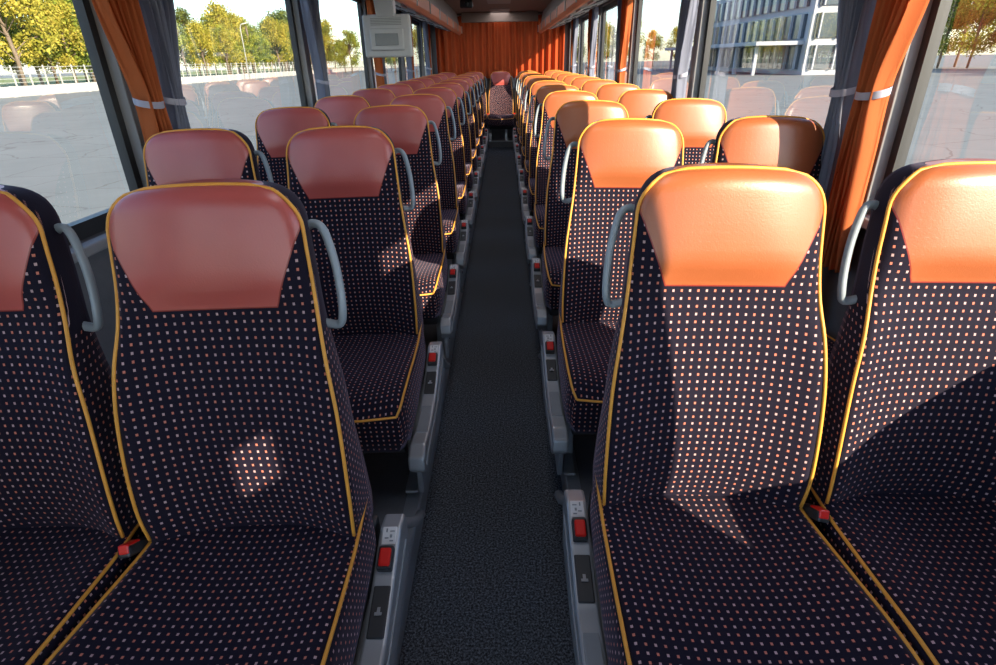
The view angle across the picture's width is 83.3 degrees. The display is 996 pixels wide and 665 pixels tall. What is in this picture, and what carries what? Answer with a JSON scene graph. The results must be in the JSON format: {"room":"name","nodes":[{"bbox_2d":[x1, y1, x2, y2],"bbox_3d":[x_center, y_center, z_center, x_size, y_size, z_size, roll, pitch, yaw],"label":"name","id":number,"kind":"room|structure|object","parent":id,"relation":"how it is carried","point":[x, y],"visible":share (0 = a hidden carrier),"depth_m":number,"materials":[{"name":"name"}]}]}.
{"room":"vehicle interior","nodes":[
{"label":"vehicle interior","id":0,"kind":"room"},
{"bbox_2d":[65,0,432,370],"bbox_3d":[-1.165,-1.576,3.998,0.063,2.170,12.100,-1,26,1],"label":"wall","id":1,"kind":"structure","parent":0,"point":[116,96],"depth_m":1.74,"materials":[{"name":"grey plastic"}]},
{"bbox_2d":[70,233,107,262],"bbox_3d":[-1.088,-1.130,4.215,0.070,0.755,11.950,-1,26,1],"label":"trim","id":2,"kind":"structure","parent":1,"relation":"attached to","point":[95,245],"depth_m":1.55,"materials":[{"name":"grey plastic"}]},
{"bbox_2d":[390,57,400,83],"bbox_3d":[-1.170,-2.852,5.829,0.001,0.860,1.680,-1,26,1],"label":"window","id":3,"kind":"structure","parent":1,"relation":"in","point":[395,66],"depth_m":6.35,"materials":[{"name":"clear glass"}]},
{"bbox_2d":[405,24,420,79],"bbox_3d":[-1.155,-3.650,7.465,0.001,0.860,1.680,-1,26,1],"label":"window","id":4,"kind":"structure","parent":1,"relation":"in","point":[417,69],"depth_m":7.89,"materials":[{"name":"clear glass"}]},
{"bbox_2d":[395,0,461,34],"bbox_3d":[-0.879,-2.475,3.936,0.528,0.310,11.030,-1,26,1],"label":"luggage rack","id":5,"kind":"object","parent":1,"relation":"attached to","point":[437,13],"visible":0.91,"depth_m":5.89,"materials":[{"name":"brown"}]},
{"bbox_2d":[91,0,172,142],"bbox_3d":[-1.095,-0.741,1.690,0.074,1.090,0.278,0,26,3],"label":"window curtain","id":6,"kind":"object","parent":5,"relation":"hanging from","point":[122,23],"visible":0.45,"depth_m":1.68,"materials":[{"name":"fabric"}]},
{"bbox_2d":[139,0,190,129],"bbox_3d":[-1.088,-0.847,1.907,0.074,1.090,0.257,0,26,3],"label":"window curtain","id":7,"kind":"object","parent":5,"relation":"hanging from","point":[159,16],"visible":0.44,"depth_m":1.83,"materials":[{"name":"fabric"}]},
{"bbox_2d":[300,0,330,99],"bbox_3d":[-1.078,-1.575,3.399,0.074,1.090,0.298,1,26,4],"label":"window curtain","id":8,"kind":"object","parent":5,"relation":"hanging from","point":[310,10],"visible":0.6,"depth_m":3.30,"materials":[{"name":"fabric"}]},
{"bbox_2d":[366,0,384,86],"bbox_3d":[-1.066,-2.346,4.981,0.074,1.090,0.258,1,26,5],"label":"window curtain","id":9,"kind":"object","parent":5,"relation":"hanging from","point":[378,64],"visible":0.35,"depth_m":4.96,"materials":[{"name":"fabric"}]},
{"bbox_2d":[362,0,412,57],"bbox_3d":[-0.724,-1.978,3.649,0.310,0.333,0.116,-1,26,1],"label":"monitor","id":10,"kind":"object","parent":5,"relation":"attached to","point":[387,33],"visible":1,"depth_m":3.63,"materials":[{"name":"grey plastic"}]},
{"bbox_2d":[401,12,412,79],"bbox_3d":[-1.051,-3.135,6.598,0.074,1.090,0.258,1,26,4],"label":"window curtain","id":11,"kind":"object","parent":5,"relation":"hanging from","point":[408,59],"visible":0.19,"depth_m":6.62,"materials":[{"name":"fabric"}]},
{"bbox_2d":[422,22,430,75],"bbox_3d":[-1.036,-3.933,8.234,0.074,1.090,0.258,1,26,4],"label":"window curtain","id":12,"kind":"object","parent":5,"relation":"hanging from","point":[424,24],"visible":0.63,"depth_m":8.10,"materials":[{"name":"fabric"}]},
{"bbox_2d":[399,142,575,664],"bbox_3d":[0.015,-0.660,4.434,2.250,0.100,12.050,-1,26,1],"label":"floor","id":13,"kind":"structure","parent":0,"point":[489,586],"depth_m":1.88,"materials":[{"name":"carpet"}]},
{"bbox_2d":[363,184,472,598],"bbox_3d":[-0.626,-1.108,5.156,0.817,0.095,10.130,-1,26,1],"label":"platform","id":14,"kind":"object","parent":13,"relation":"on","point":[388,473],"visible":0.02,"depth_m":1.81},
{"bbox_2d":[0,184,148,664],"bbox_3d":[-0.897,0.336,0.913,0.440,1.033,0.642,0,26,3],"label":"seat","id":15,"kind":"object","parent":14,"relation":"on","point":[70,528],"visible":0.91,"depth_m":1.00,"materials":[{"name":"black fabric"}]},
{"bbox_2d":[143,128,273,186],"bbox_3d":[-0.890,-0.041,1.686,0.440,1.033,0.642,0,26,3],"label":"seat","id":16,"kind":"object","parent":14,"relation":"on","point":[170,156],"visible":0.16,"depth_m":1.69,"materials":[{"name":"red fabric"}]},
{"bbox_2d":[43,179,425,664],"bbox_3d":[-0.446,0.280,1.009,0.501,1.043,0.863,-2,26,1],"label":"seat","id":17,"kind":"object","parent":14,"relation":"on","point":[248,484],"visible":1,"depth_m":0.98,"materials":[{"name":"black fabric"}]},
{"bbox_2d":[255,107,337,187],"bbox_3d":[-0.883,-0.418,2.459,0.440,1.033,0.642,0,26,3],"label":"seat","id":18,"kind":"object","parent":14,"relation":"on","point":[274,127],"visible":0.2,"depth_m":2.47,"materials":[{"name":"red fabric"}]},
{"bbox_2d":[314,95,370,125],"bbox_3d":[-0.876,-0.795,3.232,0.440,1.033,0.642,0,26,3],"label":"seat","id":19,"kind":"object","parent":14,"relation":"on","point":[340,109],"visible":0.15,"depth_m":3.23,"materials":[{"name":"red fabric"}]},
{"bbox_2d":[286,125,450,493],"bbox_3d":[-0.439,-0.097,1.782,0.501,1.043,0.863,-2,26,1],"label":"seat","id":20,"kind":"object","parent":14,"relation":"on","point":[345,178],"visible":0.72,"depth_m":1.73,"materials":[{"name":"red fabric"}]},
{"bbox_2d":[352,88,395,105],"bbox_3d":[-0.869,-1.172,4.005,0.440,1.033,0.642,0,26,3],"label":"seat","id":21,"kind":"object","parent":14,"relation":"on","point":[374,96],"visible":0.11,"depth_m":4.00,"materials":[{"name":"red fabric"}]},
{"bbox_2d":[377,84,412,96],"bbox_3d":[-0.862,-1.549,4.777,0.440,1.033,0.642,0,26,3],"label":"seat","id":22,"kind":"object","parent":14,"relation":"on","point":[397,89],"visible":0.09,"depth_m":4.77,"materials":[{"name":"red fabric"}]},
{"bbox_2d":[353,105,463,357],"bbox_3d":[-0.432,-0.474,2.555,0.501,1.043,0.863,-2,26,1],"label":"seat","id":23,"kind":"object","parent":14,"relation":"on","point":[407,126],"visible":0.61,"depth_m":2.50,"materials":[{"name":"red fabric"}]},
{"bbox_2d":[395,80,425,91],"bbox_3d":[-0.855,-1.926,5.550,0.440,1.033,0.642,0,26,3],"label":"seat","id":24,"kind":"object","parent":14,"relation":"on","point":[415,85],"visible":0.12,"depth_m":5.54,"materials":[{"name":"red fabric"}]},
{"bbox_2d":[390,94,470,284],"bbox_3d":[-0.425,-0.851,3.328,0.501,1.043,0.863,-2,26,1],"label":"seat","id":25,"kind":"object","parent":14,"relation":"on","point":[434,107],"visible":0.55,"depth_m":3.27,"materials":[{"name":"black fabric"}]},
{"bbox_2d":[395,145,487,664],"bbox_3d":[-0.229,-1.048,5.015,0.045,0.097,9.830,-1,26,1],"label":"trim","id":26,"kind":"structure","parent":14,"relation":"attached to","point":[414,502],"depth_m":1.69,"materials":[{"name":"silver metal"}]},
{"bbox_2d":[413,87,476,238],"bbox_3d":[-0.418,-1.228,4.101,0.501,1.043,0.863,-2,26,1],"label":"seat","id":27,"kind":"object","parent":14,"relation":"on","point":[466,212],"visible":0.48,"depth_m":4.05,"materials":[{"name":"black fabric"}]},
{"bbox_2d":[428,83,479,205],"bbox_3d":[-0.411,-1.605,4.874,0.501,1.043,0.863,-2,26,1],"label":"seat","id":28,"kind":"object","parent":14,"relation":"on","point":[471,178],"visible":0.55,"depth_m":4.82,"materials":[{"name":"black fabric"}]},
{"bbox_2d":[439,79,482,183],"bbox_3d":[-0.404,-1.982,5.647,0.501,1.043,0.863,-2,26,1],"label":"seat","id":29,"kind":"object","parent":14,"relation":"on","point":[477,163],"visible":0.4,"depth_m":5.59,"materials":[{"name":"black fabric"}]},
{"bbox_2d":[447,77,484,164],"bbox_3d":[-0.397,-2.359,6.420,0.501,1.043,0.863,-2,26,1],"label":"seat","id":30,"kind":"object","parent":14,"relation":"on","point":[480,149],"visible":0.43,"depth_m":6.37,"materials":[{"name":"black fabric"}]},
{"bbox_2d":[455,75,486,153],"bbox_3d":[-0.390,-2.736,7.193,0.501,1.043,0.863,-2,26,1],"label":"seat","id":31,"kind":"object","parent":14,"relation":"on","point":[483,139],"visible":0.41,"depth_m":7.14,"materials":[{"name":"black fabric"}]},
{"bbox_2d":[458,73,488,144],"bbox_3d":[-0.383,-3.113,7.966,0.501,1.043,0.863,-2,26,1],"label":"seat","id":32,"kind":"object","parent":14,"relation":"on","point":[484,131],"visible":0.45,"depth_m":7.91,"materials":[{"name":"red fabric"}]},
{"bbox_2d":[465,72,488,128],"bbox_3d":[-0.378,-3.641,9.043,0.441,1.028,0.643,0,26,3],"label":"seat","id":33,"kind":"object","parent":14,"relation":"on","point":[481,76],"visible":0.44,"depth_m":9.10,"materials":[{"name":"red fabric"}]},
{"bbox_2d":[489,138,513,146],"bbox_3d":[0.058,-3.184,9.375,0.420,0.105,0.415,-1,26,1],"label":"step","id":34,"kind":"structure","parent":13,"relation":"on","point":[498,142],"depth_m":9.21,"materials":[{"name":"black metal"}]},
{"bbox_2d":[487,71,514,141],"bbox_3d":[0.057,-3.646,9.036,0.441,1.028,0.643,0,26,3],"label":"seat","id":35,"kind":"object","parent":34,"relation":"on","point":[501,116],"visible":0.99,"depth_m":9.10,"materials":[{"name":"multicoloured fabric"}]},
{"bbox_2d":[541,260,596,561],"bbox_3d":[0.666,-1.124,5.137,0.817,0.095,10.130,-1,26,1],"label":"platform","id":36,"kind":"object","parent":13,"relation":"on","point":[584,445],"visible":0.02,"depth_m":1.88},
{"bbox_2d":[514,71,534,126],"bbox_3d":[0.473,-3.652,9.030,0.441,1.028,0.643,-2,26,-1],"label":"seat","id":37,"kind":"object","parent":36,"relation":"on","point":[520,72],"visible":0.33,"depth_m":9.08,"materials":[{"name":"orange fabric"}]},
{"bbox_2d":[513,72,540,143],"bbox_3d":[0.445,-3.157,8.021,0.501,1.043,0.863,1,26,0],"label":"seat","id":38,"kind":"object","parent":36,"relation":"on","point":[515,130],"visible":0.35,"depth_m":7.96,"materials":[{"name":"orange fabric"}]},
{"bbox_2d":[514,74,544,153],"bbox_3d":[0.438,-2.780,7.248,0.501,1.043,0.863,1,26,0],"label":"seat","id":39,"kind":"object","parent":36,"relation":"on","point":[516,137],"visible":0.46,"depth_m":7.20,"materials":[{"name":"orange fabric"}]},
{"bbox_2d":[515,75,549,162],"bbox_3d":[0.431,-2.403,6.475,0.501,1.043,0.863,1,26,0],"label":"seat","id":40,"kind":"object","parent":36,"relation":"on","point":[518,147],"visible":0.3,"depth_m":6.42,"materials":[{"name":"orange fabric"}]},
{"bbox_2d":[516,77,556,177],"bbox_3d":[0.424,-2.026,5.702,0.501,1.043,0.863,1,26,0],"label":"seat","id":41,"kind":"object","parent":36,"relation":"on","point":[520,160],"visible":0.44,"depth_m":5.65,"materials":[{"name":"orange fabric"}]},
{"bbox_2d":[518,80,566,197],"bbox_3d":[0.417,-1.649,4.929,0.501,1.043,0.863,1,26,0],"label":"seat","id":42,"kind":"object","parent":36,"relation":"on","point":[523,177],"visible":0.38,"depth_m":4.88,"materials":[{"name":"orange fabric"}]},
{"bbox_2d":[521,84,578,227],"bbox_3d":[0.410,-1.272,4.156,0.501,1.043,0.863,1,26,0],"label":"seat","id":43,"kind":"object","parent":36,"relation":"on","point":[527,195],"visible":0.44,"depth_m":4.10,"materials":[{"name":"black fabric"}]},
{"bbox_2d":[524,90,597,269],"bbox_3d":[0.403,-0.895,3.383,0.501,1.043,0.863,1,26,0],"label":"seat","id":44,"kind":"object","parent":36,"relation":"on","point":[553,101],"visible":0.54,"depth_m":3.32,"materials":[{"name":"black fabric"}]},
{"bbox_2d":[542,278,595,567],"bbox_3d":[0.266,-1.054,5.008,0.045,0.097,9.830,-1,26,1],"label":"trim","id":45,"kind":"structure","parent":36,"relation":"attached to","point":[568,482],"depth_m":1.78,"materials":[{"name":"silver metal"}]},
{"bbox_2d":[529,100,628,345],"bbox_3d":[0.396,-0.518,2.610,0.501,1.043,0.863,1,26,0],"label":"seat","id":46,"kind":"object","parent":36,"relation":"on","point":[572,117],"visible":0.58,"depth_m":2.55,"materials":[{"name":"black fabric"}]},
{"bbox_2d":[570,77,599,90],"bbox_3d":[0.874,-1.980,5.591,0.440,1.033,0.642,-2,26,-1],"label":"seat","id":47,"kind":"object","parent":36,"relation":"on","point":[577,82],"visible":0.09,"depth_m":5.59,"materials":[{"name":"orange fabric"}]},
{"bbox_2d":[579,79,616,93],"bbox_3d":[0.867,-1.603,4.819,0.440,1.033,0.642,-2,26,-1],"label":"seat","id":48,"kind":"object","parent":36,"relation":"on","point":[592,86],"visible":0.11,"depth_m":4.81,"materials":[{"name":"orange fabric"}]},
{"bbox_2d":[538,118,683,475],"bbox_3d":[0.389,-0.141,1.837,0.501,1.043,0.863,1,26,0],"label":"seat","id":49,"kind":"object","parent":36,"relation":"on","point":[615,157],"visible":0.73,"depth_m":1.78,"materials":[{"name":"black fabric"}]},
{"bbox_2d":[595,83,639,101],"bbox_3d":[0.860,-1.226,4.046,0.440,1.033,0.642,-2,26,-1],"label":"seat","id":50,"kind":"object","parent":36,"relation":"on","point":[609,92],"visible":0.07,"depth_m":4.04,"materials":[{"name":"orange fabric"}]},
{"bbox_2d":[617,89,672,117],"bbox_3d":[0.853,-0.849,3.273,0.440,1.033,0.642,-2,26,-1],"label":"seat","id":51,"kind":"object","parent":36,"relation":"on","point":[639,103],"visible":0.1,"depth_m":3.27,"materials":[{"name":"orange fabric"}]},
{"bbox_2d":[645,98,726,164],"bbox_3d":[0.846,-0.472,2.500,0.440,1.033,0.642,-2,26,-1],"label":"seat","id":52,"kind":"object","parent":36,"relation":"on","point":[699,121],"visible":0.23,"depth_m":2.50,"materials":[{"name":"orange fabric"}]},
{"bbox_2d":[554,163,923,664],"bbox_3d":[0.382,0.236,1.064,0.501,1.043,0.863,1,26,0],"label":"seat","id":53,"kind":"object","parent":36,"relation":"on","point":[707,551],"visible":1,"depth_m":1.02,"materials":[{"name":"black fabric"}]},
{"bbox_2d":[699,115,834,359],"bbox_3d":[0.839,-0.095,1.727,0.440,1.033,0.642,-2,26,-1],"label":"seat","id":54,"kind":"object","parent":36,"relation":"on","point":[796,143],"visible":0.24,"depth_m":1.73,"materials":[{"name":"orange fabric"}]},
{"bbox_2d":[802,158,995,664],"bbox_3d":[0.832,0.282,0.954,0.440,1.033,0.642,-2,26,-1],"label":"seat","id":55,"kind":"object","parent":36,"relation":"on","point":[903,488],"visible":0.9,"depth_m":1.03,"materials":[{"name":"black fabric"}]},
{"bbox_2d":[444,0,551,22],"bbox_3d":[-0.020,-2.449,3.590,2.255,0.205,12.100,-1,26,1],"label":"ceiling","id":56,"kind":"structure","parent":0,"point":[482,10],"depth_m":8.49,"materials":[{"name":"fabric"}]},
{"bbox_2d":[538,0,608,32],"bbox_3d":[0.848,-2.496,3.910,0.528,0.310,11.030,-1,26,1],"label":"luggage rack","id":57,"kind":"object","parent":56,"relation":"attached to","point":[557,13],"visible":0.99,"depth_m":6.04,"materials":[{"name":"brown"}]},
{"bbox_2d":[571,18,578,72],"bbox_3d":[1.097,-3.877,8.031,0.074,1.090,0.258,-2,26,-3],"label":"window curtain","id":58,"kind":"object","parent":57,"relation":"hanging from","point":[576,20],"visible":0.6,"depth_m":7.90,"materials":[{"name":"fabric"}]},
{"bbox_2d":[587,9,591,75],"bbox_3d":[1.079,-3.185,6.613,0.074,1.090,0.283,-2,26,-1],"label":"window curtain","id":59,"kind":"object","parent":57,"relation":"hanging from","point":[590,10],"visible":0.19,"depth_m":6.44,"materials":[{"name":"fabric"}]},
{"bbox_2d":[588,7,598,76],"bbox_3d":[1.082,-3.078,6.395,0.074,1.090,0.259,-2,26,-2],"label":"window curtain","id":60,"kind":"object","parent":57,"relation":"hanging from","point":[594,22],"visible":0.7,"depth_m":6.28,"materials":[{"name":"fabric"}]},
{"bbox_2d":[614,0,621,81],"bbox_3d":[1.064,-2.382,4.966,0.074,1.090,0.258,-2,26,-2],"label":"window curtain","id":61,"kind":"object","parent":57,"relation":"hanging from","point":[619,1],"visible":0.23,"depth_m":4.84,"materials":[{"name":"fabric"}]},
{"bbox_2d":[617,0,632,82],"bbox_3d":[1.068,-2.290,4.778,0.074,1.090,0.258,-3,26,-3],"label":"window curtain","id":62,"kind":"object","parent":57,"relation":"hanging from","point":[627,5],"visible":0.58,"depth_m":4.67,"materials":[{"name":"fabric"}]},
{"bbox_2d":[671,0,698,98],"bbox_3d":[1.051,-1.518,3.195,0.074,1.090,0.298,-2,26,-2],"label":"window curtain","id":63,"kind":"object","parent":57,"relation":"hanging from","point":[686,23],"visible":0.59,"depth_m":3.13,"materials":[{"name":"fabric"}]},
{"bbox_2d":[818,0,876,205],"bbox_3d":[1.035,-0.790,1.704,0.074,1.090,0.258,-2,26,-1],"label":"window curtain","id":64,"kind":"object","parent":57,"relation":"hanging from","point":[854,17],"visible":0.56,"depth_m":1.65,"materials":[{"name":"fabric"}]},
{"bbox_2d":[822,0,929,272],"bbox_3d":[1.037,-0.685,1.488,0.074,1.090,0.279,-2,26,-1],"label":"window curtain","id":65,"kind":"object","parent":57,"relation":"hanging from","point":[894,24],"visible":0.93,"depth_m":1.55,"materials":[{"name":"fabric"}]},
{"bbox_2d":[430,12,569,141],"bbox_3d":[0.046,-4.240,9.425,2.380,2.060,0.060,-1,26,1],"label":"wall","id":66,"kind":"structure","parent":0,"point":[495,133],"depth_m":9.31,"materials":[{"name":"plastic"}]},
{"bbox_2d":[435,13,564,77],"bbox_3d":[0.036,-4.644,9.106,2.160,0.925,0.120,-1,26,1],"label":"window curtain","id":67,"kind":"object","parent":66,"relation":"hanging from","point":[486,48],"visible":0.81,"depth_m":9.12,"materials":[{"name":"orange fabric"}]},
{"bbox_2d":[568,0,952,339],"bbox_3d":[1.158,-1.605,3.963,0.063,2.170,12.100,-1,26,1],"label":"wall","id":68,"kind":"structure","parent":0,"point":[911,82],"depth_m":1.65,"materials":[{"name":"grey plastic"}]},
{"bbox_2d":[582,15,598,76],"bbox_3d":[1.199,-3.597,7.258,0.001,0.860,1.680,-1,26,1],"label":"window","id":69,"kind":"structure","parent":68,"relation":"in","point":[585,29],"depth_m":7.67,"materials":[{"name":"clear glass"}]},
{"bbox_2d":[601,6,617,80],"bbox_3d":[1.184,-2.799,5.623,0.001,0.860,1.680,-1,26,1],"label":"window","id":70,"kind":"structure","parent":68,"relation":"in","point":[611,15],"depth_m":5.94,"materials":[{"name":"clear glass"}]},
{"label":"outside","id":71,"kind":"structure","parent":0,"visible":0},
{"bbox_2d":[0,54,995,223],"bbox_3d":[0.818,-41.412,91.059,600.000,0.001,600.000,-1,26,1],"label":"ground","id":72,"kind":"structure","parent":71,"point":[61,148],"depth_m":31.66,"materials":[{"name":"grey asphalt"}]},
{"bbox_2d":[0,67,353,86],"bbox_3d":[-106.999,-48.838,110.665,110.000,0.100,560.000,-1,26,1],"label":"grass verge","id":73,"kind":"structure","parent":72,"relation":"on","point":[7,82],"depth_m":162.36,"materials":[{"name":"plant"}]},
{"bbox_2d":[0,2,39,85],"bbox_3d":[-71.245,-43.277,80.198,10.840,15.264,7.614,12,29,25],"label":"autumn tree","id":74,"kind":"object","parent":73,"relation":"on","point":[2,14],"visible":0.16,"depth_m":81.58,"materials":[{"name":"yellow plant"}]},
{"bbox_2d":[0,0,61,85],"bbox_3d":[-62.833,-40.062,70.518,8.798,17.638,12.526,3,26,8],"label":"autumn tree","id":75,"kind":"object","parent":73,"relation":"on","point":[9,51],"visible":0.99,"depth_m":73.23,"materials":[{"name":"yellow plant"}]},
{"bbox_2d":[1,0,61,84],"bbox_3d":[-72.022,-46.799,84.583,10.184,17.751,12.985,-18,31,-31],"label":"autumn tree","id":76,"kind":"object","parent":73,"relation":"on","point":[45,54],"visible":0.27,"depth_m":85.10,"materials":[{"name":"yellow plant"}]},
{"bbox_2d":[24,0,69,83],"bbox_3d":[-69.666,-45.595,86.089,10.102,14.224,7.095,4,26,10],"label":"autumn tree","id":77,"kind":"object","parent":73,"relation":"on","point":[56,23],"visible":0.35,"depth_m":85.18,"materials":[{"name":"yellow plant"}]},
{"bbox_2d":[17,0,92,82],"bbox_3d":[-71.154,-48.327,91.661,15.443,14.261,12.265,-4,26,-5],"label":"autumn tree","id":78,"kind":"object","parent":73,"relation":"on","point":[75,20],"visible":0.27,"depth_m":89.55,"materials":[{"name":"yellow plant"}]},
{"bbox_2d":[47,0,85,82],"bbox_3d":[-68.784,-46.213,89.368,8.844,12.454,6.212,-12,28,-21],"label":"autumn tree","id":79,"kind":"object","parent":73,"relation":"on","point":[75,35],"visible":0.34,"depth_m":88.60,"materials":[{"name":"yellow plant"}]},
{"bbox_2d":[62,9,95,81],"bbox_3d":[-70.096,-48.461,95.025,6.653,11.596,8.482,-7,27,-11],"label":"autumn tree","id":80,"kind":"object","parent":73,"relation":"on","point":[87,67],"visible":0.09,"depth_m":94.33,"materials":[{"name":"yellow plant"}]},
{"bbox_2d":[176,21,197,76],"bbox_3d":[-73.318,-65.854,129.995,8.674,12.308,7.892,14,30,29],"label":"autumn tree","id":81,"kind":"object","parent":73,"relation":"on","point":[179,26],"visible":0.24,"depth_m":129.38,"materials":[{"name":"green plant"}]},
{"bbox_2d":[175,6,208,75],"bbox_3d":[-72.038,-68.855,132.987,10.978,15.008,8.611,-23,33,-37],"label":"autumn tree","id":82,"kind":"object","parent":73,"relation":"on","point":[182,17],"visible":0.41,"depth_m":129.79,"materials":[{"name":"green plant"}]},
{"bbox_2d":[0,61,388,87],"bbox_3d":[-55.102,-47.405,101.993,0.120,3.000,425.000,-1,26,1],"label":"perimeter fence","id":83,"kind":"object","parent":73,"relation":"on","point":[250,63],"visible":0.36,"depth_m":97.58,"materials":[{"name":"metal"}]},
{"bbox_2d":[181,23,214,75],"bbox_3d":[-70.493,-66.798,132.631,8.493,11.610,6.662,-24,34,-38],"label":"autumn tree","id":84,"kind":"object","parent":73,"relation":"on","point":[200,54],"visible":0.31,"depth_m":131.96,"materials":[{"name":"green plant"}]},
{"bbox_2d":[183,20,218,75],"bbox_3d":[-61.894,-59.069,117.076,5.510,11.046,7.845,-2,26,-1],"label":"autumn tree","id":85,"kind":"object","parent":73,"relation":"on","point":[206,42],"visible":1,"depth_m":115.97,"materials":[{"name":"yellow plant"}]},
{"bbox_2d":[201,0,244,73],"bbox_3d":[-66.041,-70.716,134.938,8.184,16.408,11.652,0,26,3],"label":"autumn tree","id":86,"kind":"object","parent":73,"relation":"on","point":[216,10],"visible":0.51,"depth_m":132.06,"materials":[{"name":"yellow plant"}]},
{"bbox_2d":[208,22,243,73],"bbox_3d":[-62.461,-64.119,127.243,7.977,11.232,5.603,-7,27,-13],"label":"autumn tree","id":87,"kind":"object","parent":73,"relation":"on","point":[224,35],"visible":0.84,"depth_m":125.77,"materials":[{"name":"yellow plant"}]},
{"bbox_2d":[209,24,242,73],"bbox_3d":[-62.324,-64.377,128.260,7.610,10.799,6.924,-8,27,-14],"label":"autumn tree","id":88,"kind":"object","parent":73,"relation":"on","point":[218,28],"visible":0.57,"depth_m":127.25,"materials":[{"name":"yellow plant"}]},
{"bbox_2d":[221,12,254,73],"bbox_3d":[-63.759,-70.663,137.503,6.990,14.013,9.951,-13,28,-23],"label":"autumn tree","id":89,"kind":"object","parent":73,"relation":"on","point":[248,56],"visible":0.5,"depth_m":135.72,"materials":[{"name":"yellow plant"}]},
{"bbox_2d":[230,29,257,70],"bbox_3d":[-63.432,-69.786,139.693,7.431,10.544,6.761,-24,34,-39],"label":"autumn tree","id":90,"kind":"object","parent":73,"relation":"on","point":[249,48],"visible":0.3,"depth_m":138.80,"materials":[{"name":"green plant"}]},
{"bbox_2d":[235,16,268,72],"bbox_3d":[-62.576,-72.367,141.676,9.427,13.377,8.577,2,26,6],"label":"autumn tree","id":91,"kind":"object","parent":73,"relation":"on","point":[253,37],"visible":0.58,"depth_m":140.84,"materials":[{"name":"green plant"}]},
{"bbox_2d":[250,36,277,72],"bbox_3d":[-63.670,-74.544,150.385,8.361,9.721,10.527,-16,30,-27],"label":"autumn tree","id":92,"kind":"object","parent":73,"relation":"on","point":[264,55],"visible":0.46,"depth_m":150.21,"materials":[{"name":"green plant"}]},
{"bbox_2d":[257,16,292,69],"bbox_3d":[-61.365,-79.265,154.705,7.137,14.309,10.161,10,28,21],"label":"autumn tree","id":93,"kind":"object","parent":73,"relation":"on","point":[274,26],"visible":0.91,"depth_m":153.31,"materials":[{"name":"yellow plant"}]},
{"bbox_2d":[262,8,292,70],"bbox_3d":[-63.812,-85.499,164.301,9.844,17.156,12.550,-19,31,-33],"label":"autumn tree","id":94,"kind":"object","parent":73,"relation":"on","point":[282,14],"visible":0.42,"depth_m":160.66,"materials":[{"name":"green plant"}]},
{"bbox_2d":[321,23,334,62],"bbox_3d":[-60.837,-98.235,192.626,8.688,15.143,11.077,5,27,12],"label":"autumn tree","id":95,"kind":"object","parent":73,"relation":"on","point":[328,54],"visible":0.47,"depth_m":192.99,"materials":[{"name":"green plant"}]},
{"bbox_2d":[321,18,338,68],"bbox_3d":[-61.906,-102.809,200.137,8.378,16.797,11.928,14,30,28],"label":"autumn tree","id":96,"kind":"object","parent":73,"relation":"on","point":[325,23],"visible":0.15,"depth_m":199.51,"materials":[{"name":"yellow plant"}]},
{"bbox_2d":[0,66,390,98],"bbox_3d":[-50.878,-53.539,116.863,0.500,1.120,536.175,-1,26,1],"label":"concrete barrier","id":97,"kind":"object","parent":72,"relation":"on","point":[11,91],"visible":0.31,"depth_m":69.92,"materials":[{"name":"concrete"}]},
{"bbox_2d":[334,38,351,72],"bbox_3d":[-43.655,-78.361,158.354,5.714,8.913,6.281,6,27,15],"label":"autumn tree","id":98,"kind":"object","parent":72,"relation":"on","point":[343,57],"visible":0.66,"depth_m":156.90,"materials":[{"name":"green plant"}]},
{"bbox_2d":[336,29,360,72],"bbox_3d":[-38.274,-72.576,144.595,7.301,10.360,6.642,-24,34,-38],"label":"autumn tree","id":99,"kind":"object","parent":72,"relation":"on","point":[352,43],"visible":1,"depth_m":143.77,"materials":[{"name":"green plant"}]},
{"bbox_2d":[642,29,665,66],"bbox_3d":[44.416,-80.676,158.903,6.637,9.419,6.039,21,34,38],"label":"autumn tree","id":100,"kind":"object","parent":72,"relation":"on","point":[656,41],"visible":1,"depth_m":158.37,"materials":[{"name":"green plant"}]},
{"bbox_2d":[664,26,677,58],"bbox_3d":[49.655,-79.262,155.136,7.094,9.990,4.983,-6,26,-11],"label":"autumn tree","id":101,"kind":"object","parent":72,"relation":"on","point":[674,35],"visible":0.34,"depth_m":154.39,"materials":[{"name":"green plant"}]},
{"bbox_2d":[665,0,838,75],"bbox_3d":[44.531,-51.613,96.494,18.500,12.000,50.575,-1,26,1],"label":"terminal building","id":102,"kind":"structure","parent":72,"relation":"on","point":[789,37],"depth_m":82.47,"materials":[{"name":"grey glass"}]},
{"bbox_2d":[936,0,975,67],"bbox_3d":[72.514,-48.910,90.157,8.128,11.534,7.395,-12,28,-22],"label":"autumn tree","id":103,"kind":"object","parent":72,"relation":"on","point":[956,3],"visible":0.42,"depth_m":88.42,"materials":[{"name":"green plant"}]},
{"bbox_2d":[938,1,975,66],"bbox_3d":[78.060,-53.135,96.877,9.175,13.020,8.348,18,32,34],"label":"autumn tree","id":104,"kind":"object","parent":72,"relation":"on","point":[972,29],"visible":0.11,"depth_m":96.53,"materials":[{"name":"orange plant"}]},
{"bbox_2d":[947,0,995,67],"bbox_3d":[74.307,-47.335,86.387,8.412,11.937,7.654,17,32,33],"label":"autumn tree","id":105,"kind":"object","parent":72,"relation":"on","point":[991,3],"visible":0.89,"depth_m":86.50,"materials":[{"name":"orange plant"}]},
{"bbox_2d":[947,0,995,66],"bbox_3d":[78.086,-51.843,93.043,9.896,14.042,9.003,13,29,27],"label":"autumn tree","id":106,"kind":"object","parent":72,"relation":"on","point":[965,34],"visible":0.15,"depth_m":93.01,"materials":[{"name":"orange plant"}]},
{"bbox_2d":[982,6,995,46],"bbox_3d":[76.107,-46.294,82.205,7.834,13.654,9.988,10,28,21],"label":"autumn tree","id":107,"kind":"object","parent":72,"relation":"on","point":[993,38],"visible":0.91,"depth_m":84.23,"materials":[{"name":"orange plant"}]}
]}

